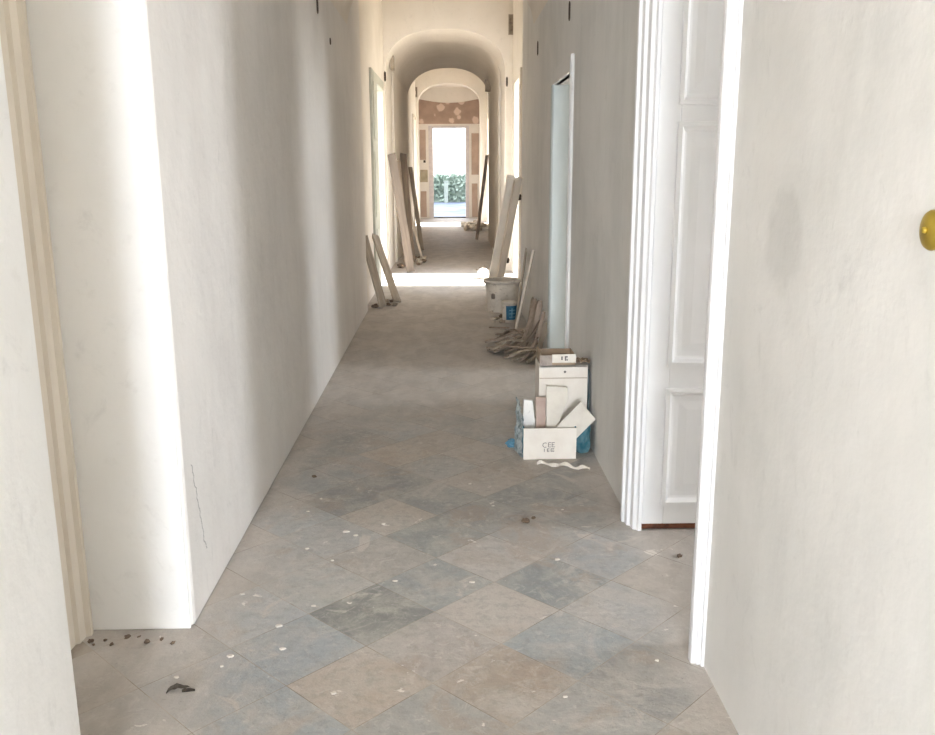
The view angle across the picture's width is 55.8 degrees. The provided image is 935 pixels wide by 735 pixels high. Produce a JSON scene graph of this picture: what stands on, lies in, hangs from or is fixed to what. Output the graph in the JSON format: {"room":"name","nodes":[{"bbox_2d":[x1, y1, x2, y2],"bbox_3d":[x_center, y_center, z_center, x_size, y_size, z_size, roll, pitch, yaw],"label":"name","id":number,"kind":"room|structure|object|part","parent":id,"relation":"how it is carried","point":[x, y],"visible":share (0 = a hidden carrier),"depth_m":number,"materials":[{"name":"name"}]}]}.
{"room":"hallway under renovation","nodes":[
{"label":"hallway under renovation","id":0,"kind":"room"},
{"bbox_2d":[0,0,387,734],"bbox_3d":[-1.261,-1.857,4.166,0.530,4.900,21.000,-1,13,-1],"label":"wall","id":1,"kind":"structure","parent":0,"point":[256,118],"depth_m":3.54,"materials":[{"name":"paint"}]},
{"bbox_2d":[0,0,93,649],"bbox_3d":[-1.344,-0.417,2.669,0.112,2.750,0.150,-1,13,-1],"label":"trim","id":2,"kind":"structure","parent":1,"relation":"attached to","point":[14,32],"depth_m":2.73,"materials":[{"name":"beige paint"}]},
{"bbox_2d":[25,0,190,629],"bbox_3d":[-1.138,-0.437,2.755,0.348,2.750,0.013,-1,13,-1],"label":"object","id":3,"kind":"structure","parent":1,"relation":"attached to","point":[88,56],"depth_m":2.80,"materials":[{"name":"white paint"}]},
{"bbox_2d":[369,67,381,283],"bbox_3d":[-1.176,-2.385,11.355,0.046,2.720,0.810,-1,13,-1],"label":"door","id":4,"kind":"structure","parent":1,"relation":"in","point":[372,75],"depth_m":11.08,"materials":[{"name":"grey paint"}]},
{"bbox_3d":[-1.159,-2.380,11.356,0.012,2.450,0.530,-1,13,-1],"label":"panel","id":5,"kind":"part","parent":4,"relation":"part of","materials":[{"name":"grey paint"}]},
{"bbox_2d":[377,75,383,90],"bbox_3d":[-1.385,-3.904,12.094,0.378,0.120,1.310,-1,13,-1],"label":"trim","id":6,"kind":"structure","parent":1,"relation":"attached to","point":[380,87],"depth_m":12.22,"materials":[{"name":"grey paint"}]},
{"bbox_2d":[391,74,408,261],"bbox_3d":[-1.480,-4.373,16.667,0.538,4.300,4.500,-1,13,-1],"label":"wall","id":7,"kind":"structure","parent":0,"point":[399,98],"depth_m":15.55,"materials":[{"name":"beige paint"}]},
{"bbox_2d":[71,218,738,734],"bbox_3d":[-0.117,-0.949,11.371,3.462,0.060,35.000,-1,13,-1],"label":"floor","id":8,"kind":"structure","parent":0,"point":[416,410],"depth_m":3.34,"materials":[{"name":"stone"}]},
{"bbox_2d":[166,683,194,693],"bbox_3d":[-0.872,0.976,2.690,0.087,0.014,0.035,-1,13,-2],"label":"dried leaf","id":9,"kind":"object","parent":8,"relation":"on","point":[184,688],"visible":1,"depth_m":2.69,"materials":[{"name":"brown plant"}]},
{"bbox_2d":[366,235,386,307],"bbox_3d":[-1.063,-1.083,10.001,0.255,0.813,0.135,4,13,17],"label":"plank","id":10,"kind":"object","parent":8,"relation":"on","point":[370,260],"visible":0.83,"depth_m":9.99,"materials":[{"name":"grey wood"}]},
{"bbox_2d":[372,233,400,302],"bbox_3d":[-0.986,-1.214,10.682,0.112,0.768,0.889,-6,14,-22],"label":"plank","id":11,"kind":"object","parent":8,"relation":"on","point":[378,245],"visible":0.99,"depth_m":10.66,"materials":[{"name":"grey wood"}]},
{"bbox_2d":[387,153,414,272],"bbox_3d":[-0.983,-2.297,13.190,0.378,1.775,0.089,-4,13,-16],"label":"plank","id":12,"kind":"object","parent":8,"relation":"on","point":[393,165],"visible":1,"depth_m":13.14,"materials":[{"name":"brown wood"}]},
{"bbox_2d":[397,263,404,267],"bbox_3d":[-1.060,-1.620,14.052,0.126,0.077,0.146,-10,16,-37],"label":"lump","id":13,"kind":"object","parent":8,"relation":"on","point":[400,265],"visible":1,"depth_m":14.03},
{"bbox_2d":[397,161,405,265],"bbox_3d":[-1.055,-2.496,14.306,0.083,1.672,0.497,-5,13,-18],"label":"plank","id":14,"kind":"object","parent":8,"relation":"on","point":[398,162],"visible":0.22,"depth_m":14.31,"materials":[{"name":"brown wood"}]},
{"bbox_2d":[400,153,415,261],"bbox_3d":[-1.039,-2.793,15.291,0.117,1.817,1.337,-2,13,-9],"label":"plank","id":15,"kind":"object","parent":8,"relation":"on","point":[404,169],"visible":0.65,"depth_m":15.38,"materials":[{"name":"brown wood"}]},
{"bbox_2d":[408,167,423,249],"bbox_3d":[-1.013,-3.147,17.415,0.082,1.572,1.059,-4,13,-14],"label":"plank","id":16,"kind":"object","parent":8,"relation":"on","point":[411,175],"visible":0.94,"depth_m":17.39,"materials":[{"name":"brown wood"}]},
{"bbox_2d":[411,213,421,256],"bbox_3d":[-0.952,-2.493,15.694,0.047,1.054,0.922,-5,14,-20],"label":"pole","id":17,"kind":"object","parent":8,"relation":"on","point":[413,225],"visible":0.57,"depth_m":15.58,"materials":[{"name":"brown wood"}]},
{"bbox_2d":[463,225,470,230],"bbox_3d":[-0.008,-3.554,22.427,0.197,0.148,0.215,7,15,30],"label":"lump","id":18,"kind":"object","parent":8,"relation":"on","point":[467,227],"visible":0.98,"depth_m":22.38,"materials":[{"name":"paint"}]},
{"bbox_2d":[475,155,488,239],"bbox_3d":[0.308,-3.648,19.034,0.072,1.821,0.605,-6,14,-22],"label":"pole","id":19,"kind":"object","parent":8,"relation":"on","point":[486,156],"visible":1,"depth_m":19.01,"materials":[{"name":"brown wood"}]},
{"bbox_2d":[477,268,488,278],"bbox_3d":[0.219,-1.348,12.642,0.177,0.155,0.191,-1,13,-1],"label":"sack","id":20,"kind":"object","parent":8,"relation":"on","point":[482,273],"visible":0.96,"depth_m":12.57,"materials":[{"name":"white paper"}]},
{"bbox_2d":[489,327,509,328],"bbox_3d":[0.312,-0.394,8.721,0.210,0.015,0.029,3,13,15],"label":"stick","id":21,"kind":"object","parent":8,"relation":"on","point":[489,327],"visible":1,"depth_m":8.70,"materials":[{"name":"brown wood"}]},
{"bbox_2d":[488,175,514,277],"bbox_3d":[0.368,-1.480,10.223,0.089,1.475,1.388,-2,13,-8],"label":"plank","id":22,"kind":"object","parent":8,"relation":"on","point":[509,179],"visible":0.69,"depth_m":10.01,"materials":[{"name":"brown wood"}]},
{"bbox_2d":[483,277,520,312],"bbox_3d":[0.385,-0.806,9.794,0.420,0.352,0.420,-1,13,-1],"label":"bucket","id":23,"kind":"object","parent":8,"relation":"on","point":[498,289],"visible":0.87,"depth_m":9.65,"materials":[{"name":"white plastic"}]},
{"bbox_2d":[494,334,520,344],"bbox_3d":[0.417,-0.268,7.925,0.425,0.074,0.056,-8,15,-32],"label":"lath","id":24,"kind":"object","parent":8,"relation":"on","point":[497,342],"visible":0.35,"depth_m":7.84,"materials":[{"name":"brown wood"}]},
{"bbox_2d":[493,335,522,352],"bbox_3d":[0.370,-0.207,7.610,0.042,0.095,0.440,11,17,41],"label":"lath","id":25,"kind":"object","parent":8,"relation":"on","point":[520,336],"visible":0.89,"depth_m":7.57,"materials":[{"name":"brown wood"}]},
{"bbox_2d":[496,177,521,276],"bbox_3d":[0.463,-1.449,10.121,0.124,1.460,1.397,-2,13,-7],"label":"plank","id":26,"kind":"object","parent":8,"relation":"on","point":[515,194],"visible":0.91,"depth_m":9.88,"materials":[{"name":"brown wood"}]},
{"bbox_2d":[501,300,516,322],"bbox_3d":[0.429,-0.577,9.088,0.166,0.216,0.166,-1,13,-1],"label":"tub","id":27,"kind":"object","parent":8,"relation":"on","point":[509,307],"visible":0.91,"depth_m":9.03,"materials":[{"name":"white plastic"}]},
{"bbox_3d":[0.428,-0.672,9.067,0.166,0.021,0.166,-1,13,-1],"label":"lid","id":28,"kind":"part","parent":27,"relation":"part of","materials":[{"name":"white plastic"}]},
{"bbox_2d":[488,345,529,348],"bbox_3d":[0.348,-0.166,7.478,0.047,0.096,0.508,-10,16,-38],"label":"lath","id":29,"kind":"object","parent":8,"relation":"on","point":[518,346],"visible":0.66,"depth_m":7.34,"materials":[{"name":"brown wood"}]},
{"bbox_2d":[505,438,514,447],"bbox_3d":[0.251,0.426,5.027,0.067,0.050,0.057,7,14,28],"label":"scrap","id":30,"kind":"object","parent":8,"relation":"on","point":[510,443],"visible":0.73,"depth_m":5.01,"materials":[{"name":"blue plastic"}]},
{"bbox_2d":[487,345,535,352],"bbox_3d":[0.379,-0.151,7.440,0.524,0.084,0.101,8,15,34],"label":"lath","id":31,"kind":"object","parent":8,"relation":"on","point":[508,346],"visible":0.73,"depth_m":7.41,"materials":[{"name":"brown wood"}]},
{"bbox_2d":[490,339,523,349],"bbox_3d":[0.363,-0.202,7.594,0.352,0.072,0.106,-2,13,-8],"label":"lath","id":32,"kind":"object","parent":31,"relation":"on","point":[501,343],"visible":0.86,"depth_m":7.58,"materials":[{"name":"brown wood"}]},
{"bbox_2d":[514,397,523,457],"bbox_3d":[0.283,0.329,4.889,0.035,0.300,0.181,-2,13,-8],"label":"plastic film","id":33,"kind":"object","parent":8,"relation":"on","point":[518,428],"visible":1,"depth_m":4.88,"materials":[{"name":"plastic"}]},
{"bbox_2d":[504,352,534,358],"bbox_3d":[0.451,-0.104,7.332,0.303,0.061,0.105,-1,13,-1],"label":"lath","id":34,"kind":"object","parent":8,"relation":"on","point":[507,356],"visible":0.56,"depth_m":7.31,"materials":[{"name":"brown wood"}]},
{"bbox_2d":[514,248,526,327],"bbox_3d":[0.523,-0.779,8.690,0.067,0.782,0.308,8,15,32],"label":"plank","id":35,"kind":"object","parent":8,"relation":"on","point":[525,254],"visible":0.9,"depth_m":8.64,"materials":[{"name":"grey wood"}]},
{"bbox_2d":[511,342,532,360],"bbox_3d":[0.485,-0.136,7.308,0.096,0.111,0.355,8,15,34],"label":"lath","id":36,"kind":"object","parent":8,"relation":"on","point":[519,356],"visible":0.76,"depth_m":7.23,"materials":[{"name":"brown wood"}]},
{"bbox_2d":[509,347,535,355],"bbox_3d":[0.473,-0.126,7.205,0.267,0.071,0.074,2,13,12],"label":"lath","id":37,"kind":"object","parent":36,"relation":"on","point":[531,348],"visible":0.91,"depth_m":7.18,"materials":[{"name":"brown wood"}]},
{"bbox_2d":[504,320,539,352],"bbox_3d":[0.462,-0.261,7.430,0.314,0.278,0.065,-1,13,-1],"label":"lath","id":38,"kind":"object","parent":8,"relation":"on","point":[537,324],"visible":0.82,"depth_m":7.43,"materials":[{"name":"brown wood"}]},
{"bbox_2d":[513,250,534,337],"bbox_3d":[0.511,-0.661,8.076,0.206,0.824,0.041,-2,13,-7],"label":"plank","id":39,"kind":"object","parent":8,"relation":"on","point":[533,251],"visible":0.85,"depth_m":8.05,"materials":[{"name":"brown wood"}]},
{"bbox_2d":[521,518,529,522],"bbox_3d":[0.259,0.684,3.954,0.042,0.019,0.035,11,17,40],"label":"clod","id":40,"kind":"object","parent":8,"relation":"on","point":[524,520],"visible":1,"depth_m":3.95,"materials":[{"name":"brown soil"}]},
{"bbox_2d":[515,298,536,349],"bbox_3d":[0.518,-0.380,7.743,0.082,0.388,0.507,6,14,27],"label":"lath","id":41,"kind":"object","parent":8,"relation":"on","point":[535,299],"visible":0.42,"depth_m":7.82,"materials":[{"name":"brown wood"}]},
{"bbox_2d":[516,300,538,351],"bbox_3d":[0.511,-0.332,7.473,0.078,0.421,0.474,8,15,32],"label":"lath","id":42,"kind":"object","parent":8,"relation":"on","point":[532,320],"visible":0.52,"depth_m":7.52,"materials":[{"name":"brown wood"}]},
{"bbox_2d":[527,297,533,321],"bbox_3d":[0.546,-0.417,7.943,0.083,0.364,0.576,4,13,18],"label":"lath","id":43,"kind":"object","parent":8,"relation":"on","point":[532,298],"visible":0.16,"depth_m":8.12,"materials":[{"name":"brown wood"}]},
{"bbox_2d":[518,311,544,361],"bbox_3d":[0.531,-0.255,7.218,0.264,0.398,0.046,-8,15,-29],"label":"lath","id":44,"kind":"object","parent":8,"relation":"on","point":[538,332],"visible":0.94,"depth_m":7.24,"materials":[{"name":"brown wood"}]},
{"bbox_2d":[528,300,542,343],"bbox_3d":[0.537,-0.340,7.426,0.286,0.426,0.073,-11,17,-41],"label":"lath","id":45,"kind":"object","parent":8,"relation":"on","point":[540,303],"visible":0.52,"depth_m":7.46,"materials":[{"name":"brown wood"}]},
{"bbox_2d":[526,322,546,362],"bbox_3d":[0.563,-0.202,7.132,0.186,0.324,0.047,-5,14,-22],"label":"lath","id":46,"kind":"object","parent":8,"relation":"on","point":[544,326],"visible":0.8,"depth_m":7.14,"materials":[{"name":"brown wood"}]},
{"bbox_2d":[521,418,576,459],"bbox_3d":[0.443,0.392,4.887,0.288,0.175,0.201,-1,13,-2],"label":"box","id":47,"kind":"object","parent":8,"relation":"on","point":[538,443],"visible":0.87,"depth_m":4.79,"materials":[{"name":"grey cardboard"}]},
{"bbox_2d":[523,399,534,427],"bbox_3d":[0.341,0.320,4.916,0.066,0.278,0.095,-1,13,-1],"label":"wrapper","id":48,"kind":"object","parent":47,"relation":"on","point":[528,411],"visible":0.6,"depth_m":4.91,"materials":[{"name":"paper"}]},
{"bbox_2d":[536,397,545,427],"bbox_3d":[0.408,0.314,4.904,0.059,0.293,0.091,-1,13,-1],"label":"tile offcut","id":49,"kind":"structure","parent":47,"relation":"in","point":[540,401],"depth_m":4.90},
{"bbox_2d":[546,386,567,427],"bbox_3d":[0.496,0.286,4.883,0.124,0.353,0.126,-1,13,-1],"label":"tile offcut","id":50,"kind":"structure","parent":47,"relation":"on","point":[556,396],"depth_m":4.89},
{"bbox_2d":[556,401,594,437],"bbox_3d":[0.591,0.325,4.813,0.215,0.278,0.040,-2,13,-9],"label":"tile offcut","id":51,"kind":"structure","parent":47,"relation":"in","point":[580,417],"depth_m":4.80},
{"bbox_2d":[535,357,587,417],"bbox_3d":[0.535,0.195,5.090,0.272,0.469,0.223,-1,13,-1],"label":"box","id":52,"kind":"object","parent":8,"relation":"on","point":[575,378],"visible":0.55,"depth_m":4.96,"materials":[{"name":"grey cardboard"}]},
{"bbox_3d":[0.402,0.195,5.091,0.006,0.469,0.214,-1,13,-1],"label":"panel","id":53,"kind":"part","parent":52,"relation":"part of","materials":[{"name":"beige cardboard"}]},
{"bbox_2d":[537,346,575,365],"bbox_3d":[0.501,-0.066,5.013,0.203,0.075,0.197,-1,13,-1],"label":"carton","id":54,"kind":"object","parent":52,"relation":"on","point":[551,356],"visible":1,"depth_m":4.92,"materials":[{"name":"beige cardboard"}]},
{"bbox_2d":[576,357,590,362],"bbox_3d":[0.648,-0.044,5.008,0.082,0.035,0.148,-1,13,-1],"label":"scrap","id":55,"kind":"object","parent":52,"relation":"on","point":[578,359],"visible":0.86,"depth_m":4.98,"materials":[{"name":"brown"}]},
{"bbox_2d":[537,460,589,469],"bbox_3d":[0.513,0.514,4.698,0.288,0.018,0.079,4,13,19],"label":"paper strip","id":56,"kind":"object","parent":8,"relation":"on","point":[539,461],"visible":1,"depth_m":4.69,"materials":[{"name":"white paper"}]},
{"bbox_2d":[576,425,590,452],"bbox_3d":[0.637,0.358,4.938,0.091,0.218,0.130,-1,13,-1],"label":"plastic bag","id":57,"kind":"object","parent":8,"relation":"on","point":[583,443],"visible":0.44,"depth_m":4.89,"materials":[{"name":"teal plastic"}]},
{"bbox_2d":[587,369,588,410],"bbox_3d":[0.685,0.203,5.117,0.012,0.438,0.260,0,13,0],"label":"plastic film","id":58,"kind":"object","parent":8,"relation":"on","point":[588,369],"visible":0.2,"depth_m":5.00,"materials":[{"name":"plastic"}]},
{"bbox_3d":[0.405,-0.243,7.800,0.420,0.081,0.420,-1,13,-1],"label":"lath","id":59,"kind":"object","parent":8,"relation":"on","visible":0},
{"bbox_2d":[484,329,523,342],"bbox_3d":[0.327,-0.276,7.838,0.356,0.108,0.109,-2,13,-8],"label":"lath","id":60,"kind":"object","parent":59,"relation":"on","point":[519,330],"visible":1,"depth_m":7.81,"materials":[{"name":"brown wood"}]},
{"bbox_2d":[495,329,523,334],"bbox_3d":[0.430,-0.290,7.897,0.067,0.087,0.586,-8,15,-32],"label":"lath","id":61,"kind":"object","parent":59,"relation":"on","point":[508,330],"visible":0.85,"depth_m":7.94,"materials":[{"name":"brown wood"}]},
{"bbox_2d":[408,80,419,228],"bbox_3d":[-1.748,-6.260,23.208,0.600,5.100,9.105,0,13,-1],"label":"wall","id":62,"kind":"structure","parent":0,"point":[411,93],"depth_m":22.91,"materials":[{"name":"beige paint"}]},
{"bbox_2d":[412,114,415,226],"bbox_3d":[-1.584,-5.428,24.399,0.320,2.950,1.750,-1,13,-1],"label":"trim","id":63,"kind":"structure","parent":62,"relation":"attached to","point":[413,115],"depth_m":23.47,"materials":[{"name":"beige paint"}]},
{"bbox_2d":[330,0,547,23],"bbox_3d":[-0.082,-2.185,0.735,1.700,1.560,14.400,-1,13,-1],"label":"ceiling","id":64,"kind":"structure","parent":0,"point":[340,5],"depth_m":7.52,"materials":[{"name":"beige paint"}]},
{"bbox_2d":[392,41,499,94],"bbox_3d":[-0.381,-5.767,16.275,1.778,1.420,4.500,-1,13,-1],"label":"ceiling","id":65,"kind":"structure","parent":0,"point":[415,60],"depth_m":16.04,"materials":[{"name":"beige paint"}]},
{"bbox_2d":[485,79,490,91],"bbox_3d":[0.400,-5.557,17.417,0.100,0.220,0.180,-1,13,-1],"label":"junction box","id":66,"kind":"object","parent":65,"relation":"attached to","point":[487,85],"visible":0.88,"depth_m":17.34,"materials":[{"name":"white plastic"}]},
{"bbox_2d":[382,0,512,270],"bbox_3d":[-0.289,-3.992,13.704,2.611,4.850,1.300,-1,13,-1],"label":"wall","id":67,"kind":"structure","parent":0,"point":[407,24],"depth_m":12.89,"materials":[{"name":"beige paint"}]},
{"bbox_2d":[390,56,394,70],"bbox_3d":[-1.150,-4.661,13.533,0.050,0.200,0.200,-1,13,-1],"label":"junction box","id":68,"kind":"object","parent":67,"relation":"attached to","point":[392,67],"visible":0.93,"depth_m":13.44,"materials":[{"name":"white plastic"}]},
{"bbox_2d":[508,14,512,34],"bbox_3d":[0.687,-4.977,12.823,0.185,0.280,0.030,-1,13,-1],"label":"junction box","id":69,"kind":"object","parent":67,"relation":"attached to","point":[510,16],"visible":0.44,"depth_m":12.82,"materials":[{"name":"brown plastic"}]},
{"bbox_2d":[434,85,462,86],"bbox_3d":[-0.486,-8.552,26.360,2.054,0.230,1.600,-1,13,-1],"label":"ceiling","id":70,"kind":"structure","parent":0,"point":[439,85],"depth_m":26.88,"materials":[{"name":"beige paint"}]},
{"bbox_2d":[419,87,479,217],"bbox_3d":[-0.532,-7.275,27.672,3.123,5.100,0.400,-1,13,-1],"label":"wall","id":71,"kind":"structure","parent":0,"point":[434,94],"depth_m":27.42,"materials":[{"name":"beige paint"}]},
{"bbox_2d":[420,130,425,159],"bbox_3d":[-1.392,-6.934,27.522,0.190,0.910,0.025,-1,13,-1],"label":"trim","id":72,"kind":"structure","parent":71,"relation":"attached to","point":[422,132],"depth_m":27.51,"materials":[{"name":"wood"}]},
{"bbox_2d":[421,191,426,216],"bbox_3d":[-1.379,-5.164,27.922,0.196,0.800,0.025,-1,13,-1],"label":"trim","id":73,"kind":"structure","parent":71,"relation":"attached to","point":[423,193],"depth_m":27.91,"materials":[{"name":"wood"}]},
{"bbox_2d":[420,170,427,181],"bbox_3d":[-1.367,-6.012,27.731,0.252,0.380,0.025,-1,13,-1],"label":"trim","id":74,"kind":"structure","parent":71,"relation":"attached to","point":[423,173],"depth_m":27.72,"materials":[{"name":"beige wood"}]},
{"bbox_2d":[418,99,478,123],"bbox_3d":[-0.569,-7.921,27.323,1.915,0.745,0.035,-1,13,-1],"label":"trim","id":75,"kind":"structure","parent":71,"relation":"attached to","point":[467,112],"depth_m":27.31,"materials":[{"name":"paint"}]},
{"bbox_2d":[428,126,468,217],"bbox_3d":[-0.585,-6.156,27.870,1.260,2.830,0.345,-1,13,-1],"label":"trim","id":76,"kind":"structure","parent":71,"relation":"attached to","point":[430,128],"depth_m":27.68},
{"bbox_2d":[434,216,465,217],"bbox_3d":[-0.564,-4.792,28.232,1.050,0.050,0.400,-1,13,-1],"label":"trim","id":77,"kind":"structure","parent":71,"relation":"attached to","point":[438,216],"depth_m":28.04,"materials":[{"name":"white stone"}]},
{"bbox_2d":[471,133,478,174],"bbox_3d":[0.239,-6.672,27.619,0.238,1.260,0.025,-1,13,-1],"label":"trim","id":78,"kind":"structure","parent":71,"relation":"attached to","point":[474,136],"depth_m":27.61,"materials":[{"name":"wood"}]},
{"bbox_2d":[472,183,477,216],"bbox_3d":[0.233,-5.287,27.931,0.194,1.040,0.025,-1,13,-1],"label":"trim","id":79,"kind":"structure","parent":71,"relation":"attached to","point":[474,185],"depth_m":27.92,"materials":[{"name":"wood"}]},
{"bbox_2d":[415,68,486,221],"bbox_3d":[-0.463,-6.775,25.685,2.204,5.000,0.500,-1,13,-1],"label":"wall","id":80,"kind":"structure","parent":0,"point":[441,76],"depth_m":25.22,"materials":[{"name":"beige paint"}]},
{"bbox_2d":[487,92,487,222],"bbox_3d":[0.841,-6.285,23.262,0.500,5.100,9.105,0,13,-1],"label":"wall","id":81,"kind":"structure","parent":0,"point":[487,92],"depth_m":25.19,"materials":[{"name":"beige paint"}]},
{"bbox_2d":[488,0,522,273],"bbox_3d":[0.814,-4.104,14.062,0.590,4.900,9.804,-1,13,-1],"label":"wall","id":82,"kind":"structure","parent":0,"point":[494,97],"depth_m":14.48,"materials":[{"name":"beige paint"}]},
{"bbox_2d":[518,67,521,286],"bbox_3d":[0.689,-2.437,11.494,0.046,2.780,0.140,-1,13,-1],"label":"trim","id":83,"kind":"structure","parent":82,"relation":"attached to","point":[520,68],"depth_m":11.38,"materials":[{"name":"beige paint"}]},
{"bbox_2d":[520,0,934,734],"bbox_3d":[0.978,-1.296,1.627,0.450,4.900,15.700,-1,13,-1],"label":"wall","id":84,"kind":"structure","parent":0,"point":[820,620],"depth_m":1.98,"materials":[{"name":"paint"}]},
{"bbox_2d":[547,85,568,348],"bbox_3d":[0.862,-1.038,6.751,0.474,2.140,0.095,-1,13,-1],"label":"door","id":85,"kind":"structure","parent":84,"relation":"attached to","point":[559,116],"depth_m":6.68,"materials":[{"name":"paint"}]},
{"bbox_2d":[551,54,574,84],"bbox_3d":[0.658,-2.021,6.024,0.052,0.100,1.070,-1,13,-1],"label":"trim","id":86,"kind":"structure","parent":84,"relation":"attached to","point":[562,70],"depth_m":5.95,"materials":[{"name":"paint"}]},
{"bbox_2d":[564,60,574,347],"bbox_3d":[0.883,-0.852,5.791,0.474,2.200,0.100,-1,13,-1],"label":"trim","id":87,"kind":"structure","parent":84,"relation":"attached to","point":[571,85],"depth_m":5.69,"materials":[{"name":"paint"}]},
{"bbox_2d":[568,1,570,20],"bbox_3d":[0.655,-2.292,5.681,0.006,0.120,0.054,-1,13,-1],"label":"wall bracket","id":88,"kind":"object","parent":84,"relation":"attached to","point":[569,1],"visible":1,"depth_m":5.66,"materials":[{"name":"metal"}]},
{"bbox_2d":[620,0,662,530],"bbox_3d":[0.925,-0.632,3.637,0.485,2.720,0.155,-1,13,-1],"label":"trim","id":89,"kind":"structure","parent":84,"relation":"attached to","point":[649,21],"depth_m":3.64,"materials":[{"name":"white paint"}]},
{"bbox_2d":[641,0,723,528],"bbox_3d":[1.196,-0.597,3.598,0.885,2.654,0.058,-1,13,-1],"label":"door","id":90,"kind":"structure","parent":84,"relation":"in","point":[691,36],"depth_m":3.61,"materials":[{"name":"white paint"}]},
{"bbox_3d":[1.202,0.340,3.792,0.729,0.527,0.024,-1,13,-1],"label":"panel","id":91,"kind":"part","parent":90,"relation":"part of","materials":[{"name":"white paint"}]},
{"bbox_3d":[1.197,-0.491,3.604,0.729,0.991,0.024,-1,13,-1],"label":"panel","id":92,"kind":"part","parent":90,"relation":"part of","materials":[{"name":"white paint"}]},
{"bbox_3d":[1.193,-1.414,3.396,0.729,0.774,0.024,-1,13,-1],"label":"panel","id":93,"kind":"part","parent":90,"relation":"part of","materials":[{"name":"white paint"}]},
{"bbox_2d":[688,0,743,666],"bbox_3d":[0.948,-0.395,2.587,0.488,2.720,0.153,-1,13,-1],"label":"trim","id":94,"kind":"structure","parent":84,"relation":"attached to","point":[733,9],"depth_m":2.58,"materials":[{"name":"white paint"}]},
{"bbox_2d":[919,210,934,250],"bbox_3d":[0.758,-0.226,1.456,0.019,0.067,0.067,-1,13,-1],"label":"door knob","id":95,"kind":"object","parent":84,"relation":"attached to","point":[927,225],"visible":1,"depth_m":1.45,"materials":[{"name":"gold metal"}]},
{"label":"outside","id":96,"kind":"structure","parent":0,"visible":0},
{"bbox_2d":[434,202,465,216],"bbox_3d":[-1.108,-9.244,48.492,120.000,0.170,41.300,-1,13,-1],"label":"terrace","id":97,"kind":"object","parent":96,"point":[440,208],"depth_m":34.52,"materials":[{"name":"white stone"}]},
{"bbox_2d":[443,181,448,202],"bbox_3d":[-0.988,-8.129,40.902,0.240,1.000,0.160,-1,13,-1],"label":"post","id":98,"kind":"object","parent":97,"relation":"on","point":[445,182],"visible":1,"depth_m":40.84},
{"bbox_2d":[434,173,465,201],"bbox_3d":[-0.966,-8.536,42.045,9.172,1.529,1.222,-1,13,-1],"label":"hedge","id":99,"kind":"object","parent":97,"relation":"on","point":[457,182],"visible":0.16,"depth_m":41.76,"materials":[{"name":"green plant"}]}
]}

